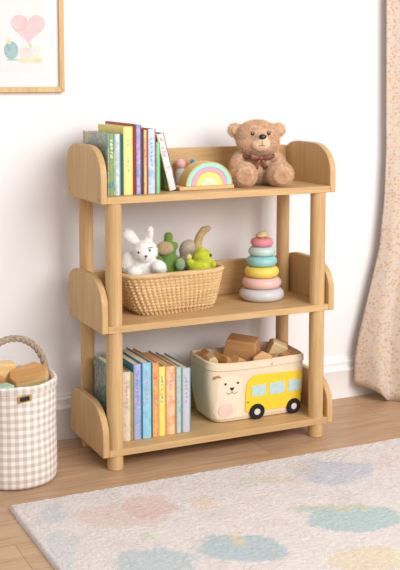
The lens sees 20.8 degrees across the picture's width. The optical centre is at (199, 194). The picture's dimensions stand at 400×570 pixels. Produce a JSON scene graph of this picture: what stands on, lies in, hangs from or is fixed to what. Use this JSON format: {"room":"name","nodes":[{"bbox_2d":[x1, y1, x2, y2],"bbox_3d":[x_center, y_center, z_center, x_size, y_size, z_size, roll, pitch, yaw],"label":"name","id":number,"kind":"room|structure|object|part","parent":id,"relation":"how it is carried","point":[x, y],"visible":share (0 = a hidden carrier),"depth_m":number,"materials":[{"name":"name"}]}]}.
{"room":"child's bedroom","nodes":[
{"label":"child's bedroom","id":0,"kind":"room"},
{"bbox_2d":[0,0,385,393],"bbox_3d":[0.021,-0.575,3.441,4.200,2.600,0.080,-3,7,-25],"label":"wall","id":1,"kind":"structure","parent":0,"point":[185,71],"depth_m":3.43,"materials":[{"name":"white paint"}]},
{"bbox_2d":[0,0,64,92],"bbox_3d":[-0.564,-0.528,3.111,0.360,0.470,0.020,-3,7,-25],"label":"framed print","id":2,"kind":"object","parent":1,"relation":"attached to","point":[31,31],"visible":1,"depth_m":3.16,"materials":[{"name":"white paper"}]},
{"bbox_2d":[56,355,377,440],"bbox_3d":[0.043,0.653,3.533,4.200,0.140,0.020,-3,7,-25],"label":"baseboard","id":3,"kind":"structure","parent":1,"relation":"attached to","point":[338,373],"depth_m":3.72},
{"bbox_2d":[354,0,399,400],"bbox_3d":[0.750,-0.249,3.672,0.442,1.900,0.117,-3,7,-25],"label":"curtain","id":4,"kind":"object","parent":1,"relation":"hanging from","point":[377,356],"visible":1,"depth_m":3.70,"materials":[{"name":"fabric"}]},
{"bbox_2d":[0,393,399,569],"bbox_3d":[0.866,0.944,1.823,4.200,0.060,4.015,-3,7,-25],"label":"floor","id":5,"kind":"structure","parent":0,"point":[367,418],"depth_m":3.17,"materials":[{"name":"brown wood"}]},
{"bbox_2d":[0,335,56,489],"bbox_3d":[-0.510,0.584,2.991,0.236,0.395,0.237,-3,7,-25],"label":"basket","id":6,"kind":"object","parent":5,"relation":"on","point":[28,432],"visible":0.86,"depth_m":2.90,"materials":[{"name":"beige fabric"}]},
{"bbox_2d":[0,375,3,383],"bbox_3d":[-0.563,0.545,2.969,0.045,0.100,0.040,-5,8,-37],"label":"wooden block","id":7,"kind":"object","parent":6,"relation":"in","point":[1,377],"visible":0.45,"depth_m":2.96,"materials":[{"name":"orange wood"}]},
{"bbox_2d":[0,382,14,388],"bbox_3d":[-0.528,0.555,2.918,0.050,0.090,0.040,-6,9,-42],"label":"wooden block","id":8,"kind":"object","parent":6,"relation":"in","point":[3,385],"visible":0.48,"depth_m":2.91,"materials":[{"name":"green paint"}]},
{"bbox_2d":[0,360,15,383],"bbox_3d":[-0.553,0.515,3.028,0.073,0.108,0.045,-4,8,-34],"label":"wooden block","id":9,"kind":"object","parent":6,"relation":"in","point":[6,366],"visible":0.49,"depth_m":3.01,"materials":[{"name":"brown wood"}]},
{"bbox_3d":[-0.518,0.460,2.989,0.230,0.148,0.031,-5,8,-35],"label":"rope handle","id":10,"kind":"part","parent":6,"relation":"part of","materials":[{"name":"fabric"}]},
{"bbox_3d":[-0.464,0.540,2.881,0.037,0.022,0.005,-3,7,-23],"label":"label plate","id":11,"kind":"part","parent":6,"relation":"part of","materials":[{"name":"gold metal"}]},
{"bbox_2d":[9,362,49,387],"bbox_3d":[-0.472,0.510,3.016,0.112,0.082,0.084,-1,6,-9],"label":"wooden block","id":12,"kind":"object","parent":6,"relation":"in","point":[33,373],"visible":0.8,"depth_m":2.99,"materials":[{"name":"brown wood"}]},
{"bbox_2d":[67,140,335,470],"bbox_3d":[0.009,0.293,3.272,0.751,0.912,0.282,-3,7,-25],"label":"bookcase","id":13,"kind":"object","parent":5,"relation":"on","point":[307,284],"visible":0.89,"depth_m":3.21,"materials":[{"name":"brown wood"}]},
{"bbox_3d":[-0.334,0.378,3.225,0.041,0.755,0.041,-3,7,-25],"label":"post","id":14,"kind":"part","parent":13,"relation":"part of","materials":[{"name":"brown wood"}]},
{"bbox_3d":[-0.321,-0.064,3.074,0.020,0.157,0.282,-3,7,-25],"label":"panel","id":15,"kind":"part","parent":13,"relation":"part of","materials":[{"name":"brown wood"}]},
{"bbox_3d":[-0.321,0.295,3.114,0.020,0.153,0.282,-3,7,-25],"label":"panel","id":16,"kind":"part","parent":13,"relation":"part of","materials":[{"name":"brown wood"}]},
{"bbox_3d":[-0.321,0.651,3.154,0.020,0.143,0.282,-3,7,-25],"label":"panel","id":17,"kind":"part","parent":13,"relation":"part of","materials":[{"name":"brown wood"}]},
{"bbox_2d":[83,131,114,195],"bbox_3d":[-0.287,-0.092,3.081,0.020,0.170,0.205,-3,7,-25],"label":"picture book","id":18,"kind":"object","parent":13,"relation":"on","point":[103,141],"visible":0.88,"depth_m":3.00,"materials":[{"name":"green paper"}]},
{"bbox_2d":[94,355,106,417],"bbox_3d":[-0.273,0.590,3.159,0.024,0.224,0.130,-3,7,-25],"label":"picture book","id":19,"kind":"object","parent":13,"relation":"on","point":[100,361],"visible":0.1,"depth_m":3.16,"materials":[{"name":"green paper"}]},
{"bbox_2d":[97,131,120,194],"bbox_3d":[-0.268,-0.092,3.085,0.016,0.170,0.195,-3,7,-25],"label":"picture book","id":20,"kind":"object","parent":13,"relation":"on","point":[116,136],"visible":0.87,"depth_m":3.00,"materials":[{"name":"beige paper"}]},
{"bbox_3d":[-0.239,0.399,3.036,0.046,0.755,0.046,-3,7,-25],"label":"post","id":21,"kind":"part","parent":13,"relation":"part of","materials":[{"name":"brown wood"}]},
{"bbox_2d":[98,124,132,194],"bbox_3d":[-0.242,-0.103,3.102,0.027,0.189,0.205,-3,7,-25],"label":"picture book","id":22,"kind":"object","parent":13,"relation":"on","point":[127,131],"visible":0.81,"depth_m":3.01,"materials":[{"name":"beige paper"}]},
{"bbox_2d":[105,121,135,194],"bbox_3d":[-0.229,-0.109,3.116,0.007,0.196,0.220,-3,7,-25],"label":"picture book","id":23,"kind":"object","parent":13,"relation":"on","point":[106,122],"visible":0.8,"depth_m":3.02,"materials":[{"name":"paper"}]},
{"bbox_2d":[120,134,123,194],"bbox_3d":[-0.257,-0.092,3.091,0.008,0.168,0.195,-3,7,-25],"label":"picture book","id":24,"kind":"object","parent":13,"relation":"on","point":[121,135],"visible":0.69,"depth_m":3.00,"materials":[{"name":"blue paper"}]},
{"bbox_2d":[123,367,130,441],"bbox_3d":[-0.247,0.597,3.188,0.028,0.203,0.180,-3,7,-25],"label":"picture book","id":25,"kind":"object","parent":13,"relation":"on","point":[126,373],"visible":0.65,"depth_m":3.11,"materials":[{"name":"paper"}]},
{"bbox_2d":[123,366,133,439],"bbox_3d":[-0.232,0.598,3.196,0.006,0.200,0.180,-3,7,-25],"label":"picture book","id":26,"kind":"object","parent":13,"relation":"on","point":[123,366],"visible":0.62,"depth_m":3.12,"materials":[{"name":"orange paper"}]},
{"bbox_2d":[123,352,141,439],"bbox_3d":[-0.219,0.586,3.206,0.026,0.222,0.190,-3,7,-25],"label":"picture book","id":27,"kind":"object","parent":13,"relation":"on","point":[129,363],"visible":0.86,"depth_m":3.12,"materials":[{"name":"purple paper"}]},
{"bbox_3d":[-0.048,0.618,3.428,0.711,0.109,0.018,-3,7,-25],"label":"panel","id":28,"kind":"part","parent":13,"relation":"part of","materials":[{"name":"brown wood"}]},
{"bbox_2d":[123,347,151,438],"bbox_3d":[-0.194,0.584,3.221,0.031,0.222,0.195,-3,7,-25],"label":"picture book","id":29,"kind":"object","parent":13,"relation":"on","point":[146,365],"visible":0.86,"depth_m":3.14,"materials":[{"name":"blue paper"}]},
{"bbox_2d":[135,124,141,193],"bbox_3d":[-0.214,-0.107,3.115,0.018,0.193,0.205,-3,7,-25],"label":"picture book","id":30,"kind":"object","parent":13,"relation":"on","point":[137,127],"visible":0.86,"depth_m":3.02,"materials":[{"name":"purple paper"}]},
{"bbox_2d":[141,131,142,193],"bbox_3d":[-0.201,-0.099,3.116,0.005,0.176,0.190,-3,7,-25],"label":"picture book","id":31,"kind":"object","parent":13,"relation":"on","point":[141,131],"visible":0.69,"depth_m":3.03,"materials":[{"name":"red paper"}]},
{"bbox_2d":[141,129,146,193],"bbox_3d":[-0.195,-0.101,3.123,0.012,0.179,0.200,-3,7,-25],"label":"picture book","id":32,"kind":"object","parent":13,"relation":"on","point":[143,130],"visible":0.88,"depth_m":3.04,"materials":[{"name":"paper"}]},
{"bbox_2d":[131,348,158,436],"bbox_3d":[-0.168,0.584,3.230,0.018,0.220,0.190,-3,7,-25],"label":"picture book","id":33,"kind":"object","parent":13,"relation":"on","point":[155,398],"visible":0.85,"depth_m":3.15,"materials":[{"name":"paper"}]},
{"bbox_2d":[141,127,155,193],"bbox_3d":[-0.178,-0.103,3.134,0.025,0.181,0.205,-3,7,-25],"label":"picture book","id":34,"kind":"object","parent":13,"relation":"on","point":[151,133],"visible":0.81,"depth_m":3.04,"materials":[{"name":"paper"}]},
{"bbox_2d":[140,351,165,435],"bbox_3d":[-0.152,0.590,3.244,0.022,0.206,0.200,-3,7,-25],"label":"picture book","id":35,"kind":"object","parent":13,"relation":"on","point":[161,368],"visible":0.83,"depth_m":3.15,"materials":[{"name":"paper"}]},
{"bbox_2d":[156,142,159,192],"bbox_3d":[-0.155,-0.084,3.133,0.012,0.144,0.180,-3,7,-25],"label":"picture book","id":36,"kind":"object","parent":13,"relation":"on","point":[157,143],"visible":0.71,"depth_m":3.05,"materials":[{"name":"green paper"}]},
{"bbox_2d":[142,350,175,434],"bbox_3d":[-0.127,0.590,3.256,0.030,0.204,0.200,-3,7,-25],"label":"picture book","id":37,"kind":"object","parent":13,"relation":"on","point":[170,368],"visible":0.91,"depth_m":3.17,"materials":[{"name":"paper"}]},
{"bbox_2d":[156,132,176,190],"bbox_3d":[-0.129,-0.100,3.167,0.064,0.167,0.160,-3,7,-25],"label":"picture book","id":38,"kind":"object","parent":13,"relation":"on","point":[167,181],"visible":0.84,"depth_m":3.10,"materials":[{"name":"beige paper"}]},
{"bbox_2d":[155,352,181,432],"bbox_3d":[-0.102,0.591,3.263,0.018,0.198,0.190,-3,7,-25],"label":"picture book","id":39,"kind":"object","parent":13,"relation":"on","point":[178,369],"visible":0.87,"depth_m":3.18,"materials":[{"name":"beige paper"}]},
{"bbox_2d":[122,263,223,314],"bbox_3d":[-0.100,0.276,3.228,0.336,0.128,0.194,-3,7,-28],"label":"wicker basket","id":40,"kind":"object","parent":13,"relation":"on","point":[190,290],"visible":0.62,"depth_m":3.15,"materials":[{"name":"wicker"}]},
{"bbox_2d":[122,225,167,274],"bbox_3d":[-0.166,0.215,3.184,0.142,0.255,0.115,0,6,-1],"label":"rabbit","id":41,"kind":"object","parent":40,"relation":"in","point":[142,260],"visible":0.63,"depth_m":3.16},
{"bbox_2d":[156,232,184,272],"bbox_3d":[-0.089,0.221,3.256,0.105,0.222,0.078,1,7,12],"label":"dinosaur","id":42,"kind":"object","parent":40,"relation":"in","point":[166,249],"visible":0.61,"depth_m":3.23,"materials":[{"name":"green fabric"}]},
{"bbox_2d":[179,226,210,270],"bbox_3d":[-0.018,0.208,3.307,0.106,0.235,0.064,0,6,-1],"label":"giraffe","id":43,"kind":"object","parent":40,"relation":"in","point":[188,246],"visible":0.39,"depth_m":3.29},
{"bbox_2d":[186,247,216,269],"bbox_3d":[0.002,0.243,3.250,0.095,0.181,0.074,-1,6,-5],"label":"plush lizard","id":44,"kind":"object","parent":40,"relation":"in","point":[202,257],"visible":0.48,"depth_m":3.22,"materials":[{"name":"green fabric"}]},
{"bbox_2d":[162,353,190,432],"bbox_3d":[-0.080,0.593,3.273,0.028,0.192,0.190,-3,7,-25],"label":"picture book","id":45,"kind":"object","parent":13,"relation":"on","point":[186,370],"visible":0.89,"depth_m":3.19,"materials":[{"name":"beige paper"}]},
{"bbox_2d":[176,159,185,184],"bbox_3d":[-0.059,-0.070,3.305,0.031,0.077,0.031,-3,7,-25],"label":"doll","id":46,"kind":"object","parent":13,"relation":"on","point":[180,163],"visible":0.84,"depth_m":3.29,"materials":[{"name":"pink paint"}]},
{"bbox_3d":[-0.048,0.267,3.389,0.711,0.109,0.018,-3,7,-25],"label":"panel","id":47,"kind":"part","parent":13,"relation":"part of","materials":[{"name":"brown wood"}]},
{"bbox_2d":[175,160,233,190],"bbox_3d":[0.008,-0.057,3.175,0.176,0.081,0.060,-3,7,-25],"label":"rainbow stacker","id":48,"kind":"object","parent":13,"relation":"on","point":[199,175],"visible":1,"depth_m":3.15,"materials":[{"name":"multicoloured wood"}]},
{"bbox_3d":[-0.048,-0.090,3.349,0.711,0.109,0.018,-3,7,-25],"label":"panel","id":49,"kind":"part","parent":13,"relation":"part of","materials":[{"name":"brown wood"}]},
{"bbox_2d":[190,341,303,421],"bbox_3d":[0.146,0.578,3.385,0.341,0.199,0.168,-3,7,-25],"label":"storage bin","id":50,"kind":"object","parent":13,"relation":"on","point":[222,392],"visible":0.86,"depth_m":3.31,"materials":[{"name":"fabric"}]},
{"bbox_2d":[197,348,210,358],"bbox_3d":[0.012,0.504,3.347,0.046,0.054,0.044,-4,7,-29],"label":"wooden block","id":51,"kind":"object","parent":50,"relation":"in","point":[203,353],"visible":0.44,"depth_m":3.34,"materials":[{"name":"orange wood"}]},
{"bbox_2d":[204,354,217,362],"bbox_3d":[0.033,0.504,3.300,0.037,0.035,0.046,-2,7,-14],"label":"wooden block","id":52,"kind":"object","parent":50,"relation":"in","point":[211,358],"visible":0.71,"depth_m":3.28,"materials":[{"name":"beige wood"}]},
{"bbox_2d":[215,352,231,362],"bbox_3d":[0.073,0.504,3.303,0.056,0.054,0.034,6,9,42],"label":"wooden block","id":53,"kind":"object","parent":50,"relation":"in","point":[221,358],"visible":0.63,"depth_m":3.29,"materials":[{"name":"orange wood"}]},
{"bbox_2d":[231,355,245,362],"bbox_3d":[0.115,0.509,3.303,0.033,0.043,0.044,6,9,44],"label":"wooden block","id":54,"kind":"object","parent":50,"relation":"in","point":[235,359],"visible":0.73,"depth_m":3.29,"materials":[{"name":"beige wood"}]},
{"bbox_2d":[223,333,260,361],"bbox_3d":[0.127,0.481,3.380,0.114,0.091,0.073,2,7,15],"label":"wooden block","id":55,"kind":"object","parent":50,"relation":"in","point":[242,346],"visible":0.62,"depth_m":3.35,"materials":[{"name":"brown wood"}]},
{"bbox_2d":[250,351,272,364],"bbox_3d":[0.187,0.502,3.332,0.066,0.053,0.045,-2,7,-14],"label":"wooden block","id":56,"kind":"object","parent":50,"relation":"in","point":[260,355],"visible":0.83,"depth_m":3.32,"materials":[{"name":"beige wood"}]},
{"bbox_2d":[266,338,287,355],"bbox_3d":[0.241,0.485,3.409,0.066,0.068,0.048,-1,6,-5],"label":"wooden block","id":57,"kind":"object","parent":50,"relation":"in","point":[275,346],"visible":0.62,"depth_m":3.39,"materials":[{"name":"beige wood"}]},
{"bbox_2d":[268,338,287,346],"bbox_3d":[0.248,0.489,3.468,0.044,0.057,0.054,-6,9,-42],"label":"wooden block","id":58,"kind":"object","parent":50,"relation":"in","point":[275,338],"visible":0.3,"depth_m":3.47,"materials":[{"name":"brown wood"}]},
{"bbox_2d":[278,351,290,356],"bbox_3d":[0.266,0.507,3.373,0.046,0.040,0.037,-4,7,-31],"label":"wooden block","id":59,"kind":"object","parent":50,"relation":"in","point":[285,353],"visible":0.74,"depth_m":3.37,"materials":[{"name":"orange wood"}]},
{"bbox_2d":[287,349,298,354],"bbox_3d":[0.290,0.501,3.410,0.039,0.036,0.029,4,8,32],"label":"wooden block","id":60,"kind":"object","parent":50,"relation":"in","point":[292,352],"visible":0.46,"depth_m":3.40,"materials":[{"name":"brown wood"}]},
{"bbox_2d":[227,118,294,187],"bbox_3d":[0.178,-0.125,3.276,0.201,0.210,0.187,-1,6,-8],"label":"teddy bear","id":61,"kind":"object","parent":13,"relation":"on","point":[257,160],"visible":0.99,"depth_m":3.25},
{"bbox_2d":[239,231,283,301],"bbox_3d":[0.191,0.218,3.362,0.139,0.213,0.139,-3,7,-22],"label":"stacking toy","id":62,"kind":"object","parent":13,"relation":"on","point":[261,283],"visible":1,"depth_m":3.32,"materials":[{"name":"multicoloured"}]},
{"bbox_3d":[0.191,0.123,3.352,0.041,0.022,0.036,-3,7,-25],"label":"knob","id":63,"kind":"part","parent":62,"relation":"part of","materials":[{"name":"brown wood"}]},
{"bbox_3d":[0.265,0.346,3.508,0.041,0.755,0.041,-3,7,-25],"label":"post","id":64,"kind":"part","parent":13,"relation":"part of","materials":[{"name":"brown wood"}]},
{"bbox_3d":[0.339,-0.093,3.386,0.020,0.145,0.282,-3,7,-25],"label":"panel","id":65,"kind":"part","parent":13,"relation":"part of","materials":[{"name":"brown wood"}]},
{"bbox_3d":[0.339,0.263,3.426,0.020,0.148,0.282,-3,7,-25],"label":"panel","id":66,"kind":"part","parent":13,"relation":"part of","materials":[{"name":"brown wood"}]},
{"bbox_3d":[0.339,0.617,3.466,0.020,0.143,0.282,-3,7,-25],"label":"panel","id":67,"kind":"part","parent":13,"relation":"part of","materials":[{"name":"brown wood"}]},
{"bbox_3d":[0.355,0.368,3.316,0.046,0.755,0.046,-3,7,-25],"label":"post","id":68,"kind":"part","parent":13,"relation":"part of","materials":[{"name":"brown wood"}]},
{"bbox_2d":[9,438,399,569],"bbox_3d":[0.566,0.812,2.670,1.808,0.013,1.122,-3,7,-25],"label":"area rug","id":69,"kind":"object","parent":5,"relation":"on","point":[334,509],"visible":1,"depth_m":2.70,"materials":[{"name":"carpet"}]}
]}

